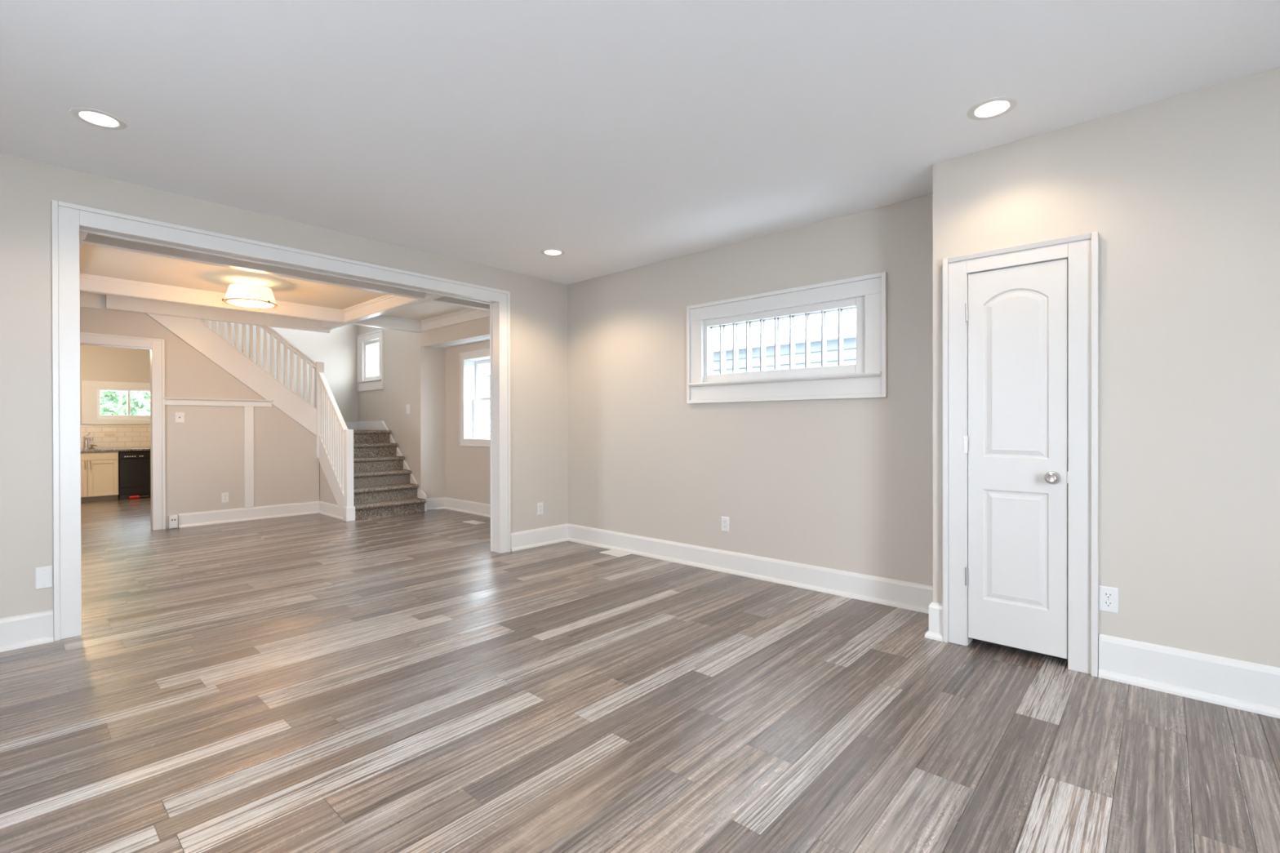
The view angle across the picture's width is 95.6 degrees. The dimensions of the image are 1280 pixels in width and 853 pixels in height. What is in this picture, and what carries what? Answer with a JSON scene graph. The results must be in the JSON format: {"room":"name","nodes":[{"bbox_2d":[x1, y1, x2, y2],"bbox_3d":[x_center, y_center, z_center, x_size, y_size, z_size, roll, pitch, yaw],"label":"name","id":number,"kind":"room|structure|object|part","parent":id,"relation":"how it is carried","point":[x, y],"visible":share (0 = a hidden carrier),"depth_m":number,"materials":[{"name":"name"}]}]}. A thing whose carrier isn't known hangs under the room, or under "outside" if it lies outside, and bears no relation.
{"room":"empty living room","nodes":[
{"label":"empty living room","id":0,"kind":"room"},
{"bbox_2d":[80,344,150,448],"bbox_3d":[-8.844,-0.092,9.458,0.132,2.500,3.000,0,0,42],"label":"wall","id":1,"kind":"structure","parent":0,"point":[97,363],"depth_m":9.58,"materials":[{"name":"paint"}]},
{"bbox_2d":[104,431,115,435],"bbox_3d":[-8.699,0.113,9.516,0.006,0.075,0.122,0,0,42],"label":"wall outlet","id":2,"kind":"object","parent":1,"relation":"attached to","point":[106,433],"visible":1,"depth_m":9.52,"materials":[{"name":"beige plastic"}]},
{"bbox_2d":[80,424,150,426],"bbox_3d":[-8.614,-0.021,9.620,0.016,0.015,1.850,0,0,42],"label":"trim","id":3,"kind":"structure","parent":1,"relation":"attached to","point":[81,424],"depth_m":9.54,"materials":[{"name":"white paint"}]},
{"bbox_2d":[81,380,150,424],"bbox_3d":[-8.495,-0.389,9.822,0.120,0.700,1.390,0,0,42],"label":"window","id":4,"kind":"structure","parent":1,"relation":"in","point":[91,390],"depth_m":9.48,"materials":[{"name":"white paint"}]},
{"bbox_3d":[-8.494,-0.374,9.840,0.098,0.520,1.090,0,0,42],"label":"sash","id":5,"kind":"part","parent":4,"relation":"part of","materials":[{"name":"white plastic"}]},
{"bbox_2d":[80,306,319,528],"bbox_3d":[-5.446,-0.150,6.583,0.110,2.620,3.300,0,0,42],"label":"wall","id":6,"kind":"structure","parent":0,"point":[204,454],"depth_m":6.90,"materials":[{"name":"paint"}]},
{"bbox_2d":[80,332,165,530],"bbox_3d":[-5.764,0.089,6.213,0.145,2.146,1.038,0,0,42],"label":"door frame","id":7,"kind":"structure","parent":6,"relation":"attached to","point":[157,346],"depth_m":6.50,"materials":[{"name":"white paint"}]},
{"bbox_2d":[168,515,177,528],"bbox_3d":[-5.314,1.084,6.602,0.062,0.144,0.080,0,0,42],"label":"wall outlet","id":8,"kind":"object","parent":6,"relation":"attached to","point":[172,519],"visible":1,"depth_m":6.58,"materials":[{"name":"white plastic"}]},
{"bbox_2d":[174,412,184,422],"bbox_3d":[-5.289,-0.104,6.665,0.012,0.122,0.086,0,0,42],"label":"light switch","id":9,"kind":"object","parent":6,"relation":"attached to","point":[179,416],"visible":1,"depth_m":6.66,"materials":[{"name":"white plastic"}]},
{"bbox_2d":[163,397,273,406],"bbox_3d":[-5.011,-0.289,6.942,0.052,0.085,1.087,0,0,42],"label":"trim","id":10,"kind":"structure","parent":6,"relation":"attached to","point":[168,401],"depth_m":6.91,"materials":[{"name":"white paint"}]},
{"bbox_2d":[221,492,228,502],"bbox_3d":[-4.999,0.856,6.989,0.009,0.116,0.071,0,0,42],"label":"wall outlet","id":11,"kind":"object","parent":6,"relation":"attached to","point":[224,496],"visible":1,"depth_m":6.98,"materials":[{"name":"white plastic"}]},
{"bbox_2d":[244,406,253,507],"bbox_3d":[-4.831,0.377,7.168,0.016,1.250,0.098,0,0,42],"label":"trim","id":12,"kind":"structure","parent":6,"relation":"attached to","point":[248,411],"depth_m":7.16,"materials":[{"name":"white paint"}]},
{"bbox_2d":[177,501,342,528],"bbox_3d":[-4.446,1.079,6.902,0.945,0.157,1.505,0,0,42],"label":"baseboard","id":13,"kind":"structure","parent":6,"relation":"attached to","point":[215,517],"depth_m":7.22,"materials":[{"name":"white paint"}]},
{"bbox_2d":[79,243,469,319],"bbox_3d":[-3.450,-1.472,5.950,3.875,0.060,5.050,0,0,42],"label":"ceiling","id":14,"kind":"structure","parent":0,"point":[97,260],"depth_m":5.68,"materials":[{"name":"paint"}]},
{"bbox_2d":[79,231,87,250],"bbox_3d":[-4.561,-1.359,4.586,3.680,0.152,0.159,0,0,42],"label":"ceiling beam","id":15,"kind":"structure","parent":14,"relation":"attached to","point":[82,236],"depth_m":3.95,"materials":[{"name":"white paint"}]},
{"bbox_2d":[80,291,105,309],"bbox_3d":[-6.074,-1.342,5.790,0.022,0.188,1.090,0,0,42],"label":"ceiling beam","id":16,"kind":"structure","parent":14,"relation":"attached to","point":[87,300],"depth_m":6.11,"materials":[{"name":"white paint"}]},
{"bbox_2d":[105,294,330,333],"bbox_3d":[-4.915,-1.349,6.974,0.094,0.186,2.220,0,0,42],"label":"ceiling beam","id":17,"kind":"structure","parent":14,"relation":"attached to","point":[112,302],"depth_m":6.79,"materials":[{"name":"white paint"}]},
{"bbox_2d":[222,280,277,309],"bbox_3d":[-3.879,-1.317,5.772,0.450,0.247,0.461,0,0,42],"label":"ceiling lamp","id":18,"kind":"object","parent":14,"relation":"attached to","point":[249,295],"visible":1,"depth_m":5.65,"materials":[{"name":"white glass"}]},
{"bbox_3d":[-3.875,-1.303,5.776,0.444,0.155,0.444,0,0,42],"label":"lamp shade","id":19,"kind":"part","parent":18,"relation":"part of","materials":[{"name":"white"}]},
{"bbox_2d":[226,299,274,307],"bbox_3d":[-3.875,-1.217,5.776,0.432,0.030,0.432,0,0,42],"label":"diffuser","id":20,"kind":"object","parent":18,"relation":"attached to","point":[242,303],"depth_m":5.71,"materials":[{"name":"white glass"}]},
{"bbox_2d":[80,273,422,333],"bbox_3d":[-4.446,-1.366,6.434,0.154,0.151,4.230,0,0,42],"label":"ceiling beam","id":21,"kind":"structure","parent":14,"relation":"attached to","point":[90,283],"depth_m":6.19,"materials":[{"name":"white paint"}]},
{"bbox_2d":[80,233,489,311],"bbox_3d":[-2.941,-1.365,5.072,0.154,0.151,4.230,0,0,42],"label":"ceiling beam","id":22,"kind":"structure","parent":14,"relation":"attached to","point":[91,239],"depth_m":4.78,"materials":[{"name":"white paint"}]},
{"bbox_2d":[321,293,443,329],"bbox_3d":[-2.873,-1.369,6.548,3.810,0.152,0.154,0,0,42],"label":"ceiling beam","id":23,"kind":"structure","parent":14,"relation":"attached to","point":[386,304],"depth_m":6.60,"materials":[{"name":"white paint"}]},
{"bbox_2d":[420,307,489,331],"bbox_3d":[-1.909,-1.376,6.964,2.940,0.145,0.040,0,0,42],"label":"ceiling beam","id":24,"kind":"structure","parent":14,"relation":"attached to","point":[468,314],"depth_m":7.38,"materials":[{"name":"white paint"}]},
{"bbox_2d":[200,319,358,501],"bbox_3d":[-5.814,-1.344,8.097,0.110,5.000,3.860,0,0,42],"label":"wall","id":25,"kind":"structure","parent":0,"point":[337,348],"depth_m":9.03,"materials":[{"name":"paint"}]},
{"bbox_2d":[345,422,356,430],"bbox_3d":[-4.905,-0.005,9.008,0.017,0.133,1.020,0,0,42],"label":"baseboard","id":26,"kind":"structure","parent":25,"relation":"attached to","point":[350,425],"depth_m":9.31,"materials":[{"name":"white paint"}]},
{"bbox_2d":[0,153,568,631],"bbox_3d":[-2.555,0.367,3.969,0.115,3.592,5.300,0,0,42],"label":"wall","id":27,"kind":"structure","parent":0,"point":[539,457],"depth_m":3.30,"materials":[{"name":"paint"}]},
{"bbox_2d":[35,565,53,590],"bbox_3d":[-3.224,0.818,3.138,0.008,0.118,0.068,0,0,42],"label":"blank plate","id":28,"kind":"object","parent":27,"relation":"attached to","point":[43,575],"visible":1,"depth_m":3.14,"materials":[{"name":"white plastic"}]},
{"bbox_2d":[51,200,511,641],"bbox_3d":[-2.249,-0.037,4.298,0.166,2.396,2.964,0,0,42],"label":"door frame","id":29,"kind":"structure","parent":27,"relation":"attached to","point":[68,220],"depth_m":3.37,"materials":[{"name":"white paint"}]},
{"bbox_3d":[-2.303,-0.037,4.347,0.020,2.396,2.964,0,0,42],"label":"casing","id":30,"kind":"part","parent":29,"relation":"part of","materials":[{"name":"white paint"}]},
{"bbox_2d":[0,523,568,652],"bbox_3d":[-2.465,1.079,3.958,0.034,0.167,5.200,0,0,42],"label":"baseboard","id":31,"kind":"structure","parent":27,"relation":"attached to","point":[21,631],"depth_m":3.12,"materials":[{"name":"white paint"}]},
{"bbox_2d":[537,502,543,515],"bbox_3d":[-0.966,0.797,5.632,0.009,0.116,0.071,0,0,42],"label":"wall outlet","id":32,"kind":"object","parent":27,"relation":"attached to","point":[540,505],"visible":1,"depth_m":5.63,"materials":[{"name":"white plastic"}]},
{"bbox_2d":[320,464,337,505],"bbox_3d":[-3.925,0.654,7.473,0.950,1.000,0.045,0,0,42],"label":"wall","id":33,"kind":"structure","parent":0,"point":[326,495],"depth_m":7.65,"materials":[{"name":"paint"}]},
{"bbox_2d":[420,346,445,497],"bbox_3d":[-2.810,0.025,8.198,0.270,2.250,0.570,0,0,42],"label":"wall","id":34,"kind":"structure","parent":0,"point":[433,360],"depth_m":8.08,"materials":[{"name":"paint"}]},
{"bbox_2d":[431,337,489,347],"bbox_3d":[-1.842,-1.140,7.403,2.570,0.080,0.440,0,0,42],"label":"ceiling","id":35,"kind":"structure","parent":0,"point":[486,339],"depth_m":7.66,"materials":[{"name":"paint"}]},
{"bbox_2d":[445,340,490,504],"bbox_3d":[-1.789,0.025,7.448,2.550,2.250,0.230,0,0,42],"label":"wall","id":36,"kind":"structure","parent":0,"point":[468,473],"depth_m":7.91,"materials":[{"name":"paint"}]},
{"bbox_2d":[426,497,490,517],"bbox_3d":[-1.974,1.073,7.260,2.570,0.157,0.321,0,0,42],"label":"baseboard","id":37,"kind":"structure","parent":36,"relation":"attached to","point":[455,504],"depth_m":7.87,"materials":[{"name":"white paint"}]},
{"bbox_2d":[459,348,489,447],"bbox_3d":[-1.811,-0.365,7.448,1.474,1.251,0.257,0,0,42],"label":"window","id":38,"kind":"structure","parent":36,"relation":"in","point":[470,362],"depth_m":7.83,"materials":[{"name":"white paint"}]},
{"bbox_3d":[-1.786,-0.113,7.475,1.272,0.545,0.035,0,0,42],"label":"sash","id":39,"kind":"part","parent":38,"relation":"part of","materials":[{"name":"white plastic"}]},
{"bbox_3d":[-1.762,-0.620,7.501,1.272,0.540,0.035,0,0,42],"label":"sash","id":40,"kind":"part","parent":38,"relation":"part of","materials":[{"name":"white plastic"}]},
{"bbox_2d":[0,497,1279,852],"bbox_3d":[-2.983,1.191,4.765,15.218,0.060,5.900,0,0,42],"label":"floor","id":41,"kind":"structure","parent":0,"point":[313,682],"depth_m":2.28,"materials":[{"name":"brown wood"}]},
{"bbox_2d":[80,451,118,502],"bbox_3d":[-8.710,0.776,9.050,0.629,0.765,0.808,0,0,42],"label":"base cabinet","id":42,"kind":"object","parent":41,"relation":"on","point":[99,470],"visible":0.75,"depth_m":9.01,"materials":[{"name":"beige wood"}]},
{"bbox_3d":[-8.628,0.801,8.737,0.020,0.557,0.435,0,0,42],"label":"door","id":43,"kind":"part","parent":42,"relation":"part of","materials":[{"name":"beige wood"}]},
{"bbox_3d":[-8.509,0.459,8.869,0.020,0.115,0.793,0,0,42],"label":"drawer","id":44,"kind":"part","parent":42,"relation":"part of","materials":[{"name":"beige wood"}]},
{"bbox_3d":[-8.359,0.800,9.035,0.020,0.557,0.348,0,0,42],"label":"door","id":45,"kind":"part","parent":42,"relation":"part of","materials":[{"name":"beige wood"}]},
{"bbox_2d":[80,447,150,452],"bbox_3d":[-8.437,0.372,9.361,0.624,0.036,1.700,0,0,42],"label":"countertop","id":46,"kind":"structure","parent":42,"relation":"on","point":[127,449],"depth_m":9.17,"materials":[{"name":"stone"}]},
{"bbox_2d":[83,431,93,448],"bbox_3d":[-8.727,0.222,9.192,0.208,0.267,0.076,0,0,18],"label":"faucet","id":47,"kind":"object","parent":46,"relation":"on","point":[86,437],"visible":0.98,"depth_m":9.19,"materials":[{"name":"grey metal"}]},
{"bbox_3d":[-8.714,0.193,9.178,0.173,0.062,0.048,0,0,23],"label":"spout","id":48,"kind":"part","parent":47,"relation":"part of","materials":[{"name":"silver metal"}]},
{"bbox_2d":[118,450,151,499],"bbox_3d":[-8.230,0.775,9.579,0.620,0.762,0.598,0,0,42],"label":"dishwasher","id":49,"kind":"object","parent":41,"relation":"on","point":[134,466],"visible":0.7,"depth_m":9.30,"materials":[{"name":"black plastic"}]},
{"bbox_3d":[-8.031,0.461,9.398,0.038,0.099,0.598,0,0,42],"label":"control panel","id":50,"kind":"part","parent":49,"relation":"part of","materials":[{"name":"black plastic"}]},
{"bbox_3d":[-8.070,1.121,9.436,0.010,0.070,0.598,0,0,42],"label":"toe panel","id":51,"kind":"part","parent":49,"relation":"part of","materials":[{"name":"black plastic"}]},
{"bbox_3d":[-8.035,1.032,9.404,0.026,0.110,0.598,0,0,42],"label":"kick panel","id":52,"kind":"part","parent":49,"relation":"part of","materials":[{"name":"black metal"}]},
{"bbox_3d":[-8.034,0.744,9.402,0.030,0.455,0.598,0,0,42],"label":"door","id":53,"kind":"part","parent":49,"relation":"part of","materials":[{"name":"black metal"}]},
{"bbox_3d":[-8.012,0.412,9.381,0.030,0.020,0.560,0,0,42],"label":"handle","id":54,"kind":"part","parent":49,"relation":"part of","materials":[{"name":"black"}]},
{"bbox_2d":[128,495,148,498],"bbox_3d":[-8.061,1.131,9.335,0.048,0.048,0.243,0,0,33],"label":"tool","id":55,"kind":"object","parent":41,"relation":"on","point":[131,496],"visible":1,"depth_m":9.28,"materials":[{"name":"red plastic"}]},
{"bbox_3d":[-8.094,1.131,9.284,0.048,0.048,0.122,0,0,33],"label":"handle","id":56,"kind":"part","parent":55,"relation":"part of","materials":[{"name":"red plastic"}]},
{"bbox_2d":[146,313,426,521],"bbox_3d":[-4.715,-0.294,7.493,2.332,2.900,3.028,0,0,42],"label":"staircase","id":57,"kind":"structure","parent":41,"relation":"on","point":[366,473],"depth_m":7.46,"materials":[{"name":"wood"}]},
{"bbox_3d":[-4.599,-1.116,7.428,0.066,0.703,0.817,0,0,42],"label":"handrail","id":58,"kind":"part","parent":57,"relation":"part of","materials":[{"name":"white paint"}]},
{"bbox_3d":[-4.290,-0.221,7.766,0.095,1.280,0.091,0,0,42],"label":"newel post","id":59,"kind":"part","parent":57,"relation":"part of","materials":[{"name":"white paint"}]},
{"bbox_3d":[-3.926,-0.296,7.434,0.890,0.863,0.062,0,0,42],"label":"handrail","id":60,"kind":"part","parent":57,"relation":"part of","materials":[{"name":"white paint"}]},
{"bbox_3d":[-3.566,0.596,7.106,0.085,1.118,0.083,0,0,42],"label":"newel post","id":61,"kind":"part","parent":57,"relation":"part of","materials":[{"name":"white paint"}]},
{"bbox_2d":[462,520,485,524],"bbox_3d":[-1.988,1.149,6.953,0.280,0.006,0.140,0,0,42],"label":"floor vent","id":62,"kind":"object","parent":41,"relation":"in","point":[472,522],"visible":1,"depth_m":6.96,"materials":[{"name":"white metal"}]},
{"bbox_2d":[600,549,631,556],"bbox_3d":[-0.222,1.151,5.269,0.260,0.006,0.155,0,0,42],"label":"floor vent","id":63,"kind":"object","parent":41,"relation":"in","point":[614,553],"visible":1,"depth_m":5.27,"materials":[{"name":"white metal"}]},
{"bbox_2d":[0,0,1279,284],"bbox_3d":[-0.015,-1.488,1.741,6.760,0.120,5.420,0,0,42],"label":"ceiling","id":64,"kind":"structure","parent":0,"point":[614,136],"depth_m":2.52,"materials":[{"name":"paint"}]},
{"bbox_2d":[69,106,127,129],"bbox_3d":[-2.504,-1.423,2.686,0.196,0.005,0.196,0,0,42],"label":"recessed light","id":65,"kind":"object","parent":64,"relation":"in","point":[93,117],"visible":1,"depth_m":2.68,"materials":[{"name":"white paint"}]},
{"bbox_2d":[541,248,564,256],"bbox_3d":[-0.718,-1.433,4.779,0.196,0.005,0.196,0,0,42],"label":"recessed light","id":66,"kind":"object","parent":64,"relation":"in","point":[553,252],"visible":1,"depth_m":4.78,"materials":[{"name":"white paint"}]},
{"bbox_2d":[966,96,1017,119],"bbox_3d":[1.586,-1.431,2.615,0.196,0.005,0.196,0,0,42],"label":"recessed light","id":67,"kind":"object","parent":64,"relation":"in","point":[992,108],"visible":1,"depth_m":2.61,"materials":[{"name":"white paint"}]},
{"bbox_2d":[358,194,933,586],"bbox_3d":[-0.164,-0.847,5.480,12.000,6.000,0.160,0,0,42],"label":"wall","id":68,"kind":"structure","parent":0,"point":[846,484],"depth_m":4.49,"materials":[{"name":"paint"}]},
{"bbox_2d":[356,329,383,391],"bbox_3d":[-4.207,-1.015,9.075,0.900,0.900,0.095,0,0,42],"label":"window","id":69,"kind":"structure","parent":68,"relation":"in","point":[371,383],"depth_m":9.11,"materials":[{"name":"white paint"}]},
{"bbox_3d":[-4.204,-0.714,9.075,0.845,0.027,0.095,0,0,42],"label":"sill","id":70,"kind":"part","parent":69,"relation":"part of","materials":[{"name":"white paint"}]},
{"bbox_3d":[-4.171,-1.035,9.074,0.605,0.630,0.030,0,0,42],"label":"sash","id":71,"kind":"part","parent":69,"relation":"part of","materials":[{"name":"white glass"}]},
{"bbox_2d":[406,404,409,413],"bbox_3d":[-3.303,-0.244,8.252,0.100,0.135,0.009,0,0,42],"label":"light switch","id":72,"kind":"object","parent":68,"relation":"attached to","point":[407,406],"visible":1,"depth_m":8.24,"materials":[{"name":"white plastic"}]},
{"bbox_2d":[721,516,728,532],"bbox_3d":[0.677,0.777,4.613,0.071,0.116,0.009,0,0,42],"label":"wall outlet","id":73,"kind":"object","parent":68,"relation":"attached to","point":[725,520],"visible":1,"depth_m":4.61,"materials":[{"name":"white plastic"}]},
{"bbox_2d":[686,271,887,404],"bbox_3d":[1.032,-0.595,4.337,1.617,0.811,0.172,0,0,42],"label":"window","id":74,"kind":"structure","parent":68,"relation":"in","point":[867,378],"depth_m":4.23,"materials":[{"name":"white paint"}]},
{"bbox_3d":[1.058,-0.615,4.392,1.328,0.506,0.015,0,0,42],"label":"storm sash","id":75,"kind":"part","parent":74,"relation":"part of","materials":[{"name":"white glass"}]},
{"bbox_3d":[1.032,-0.616,4.333,1.332,0.512,0.038,0,0,42],"label":"sash","id":76,"kind":"part","parent":74,"relation":"part of","materials":[{"name":"white glass"}]},
{"bbox_3d":[0.999,-0.343,4.301,1.559,0.030,0.072,0,0,42],"label":"sill","id":77,"kind":"part","parent":74,"relation":"part of","materials":[{"name":"white paint"}]},
{"bbox_2d":[973,638,1067,661],"bbox_3d":[2.102,0.057,2.873,0.940,2.200,0.012,0,0,42],"label":"door gap","id":78,"kind":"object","parent":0,"point":[1000,645],"depth_m":2.99,"materials":[{"name":"black"}]},
{"bbox_2d":[933,66,1279,667],"bbox_3d":[2.804,0.361,2.163,3.144,3.592,0.100,0,0,42],"label":"wall","id":79,"kind":"structure","parent":0,"point":[1180,193],"depth_m":2.53,"materials":[{"name":"paint"}]},
{"bbox_2d":[567,523,1279,718],"bbox_3d":[1.547,1.060,3.513,6.580,0.192,0.476,0,0,42],"label":"baseboard","id":80,"kind":"structure","parent":79,"relation":"attached to","point":[1249,686],"depth_m":3.15,"materials":[{"name":"white paint"}]},
{"bbox_2d":[942,231,1098,676],"bbox_3d":[1.900,0.129,2.930,0.656,2.056,0.174,0,0,42],"label":"door","id":81,"kind":"structure","parent":79,"relation":"in","point":[1020,323],"depth_m":2.89,"materials":[{"name":"white paint"}]},
{"bbox_3d":[1.896,0.155,2.926,0.422,1.913,0.035,0,0,42],"label":"panel","id":82,"kind":"part","parent":81,"relation":"part of","materials":[{"name":"white paint"}]},
{"bbox_3d":[1.978,0.248,2.786,0.064,0.064,0.064,0,0,42],"label":"knob","id":83,"kind":"part","parent":81,"relation":"part of","materials":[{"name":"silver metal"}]},
{"bbox_2d":[1098,585,1118,613],"bbox_3d":[2.159,0.798,2.675,0.071,0.116,0.009,0,0,42],"label":"wall outlet","id":84,"kind":"object","parent":79,"relation":"attached to","point":[1108,596],"visible":1,"depth_m":2.67,"materials":[{"name":"white plastic"}]},
{"bbox_2d":[1103,591,1112,599],"bbox_3d":[2.158,0.779,2.674,0.034,0.027,0.004,0,0,42],"label":"socket","id":85,"kind":"object","parent":84,"relation":"attached to","point":[1107,595],"depth_m":2.67,"materials":[{"name":"grey plastic"}]},
{"bbox_2d":[1103,600,1112,607],"bbox_3d":[2.158,0.818,2.674,0.034,0.027,0.004,0,0,42],"label":"socket","id":86,"kind":"object","parent":84,"relation":"attached to","point":[1106,603],"depth_m":2.67,"materials":[{"name":"grey plastic"}]},
{"label":"outside","id":87,"kind":"structure","parent":0,"visible":0},
{"bbox_3d":[-4.437,2.000,9.256,70.000,0.100,60.000,0,0,42],"label":"ground","id":88,"kind":"structure","parent":87,"visible":0},
{"bbox_2d":[100,390,150,415],"bbox_3d":[-12.069,-0.077,13.435,2.446,4.070,2.657,0,0,42],"label":"tree","id":89,"kind":"object","parent":88,"relation":"on","point":[139,400],"visible":0.1,"depth_m":13.02,"materials":[{"name":"green plant"}]},
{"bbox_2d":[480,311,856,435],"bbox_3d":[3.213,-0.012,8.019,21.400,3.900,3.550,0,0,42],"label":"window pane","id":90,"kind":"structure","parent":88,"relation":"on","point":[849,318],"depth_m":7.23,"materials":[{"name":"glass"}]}
]}

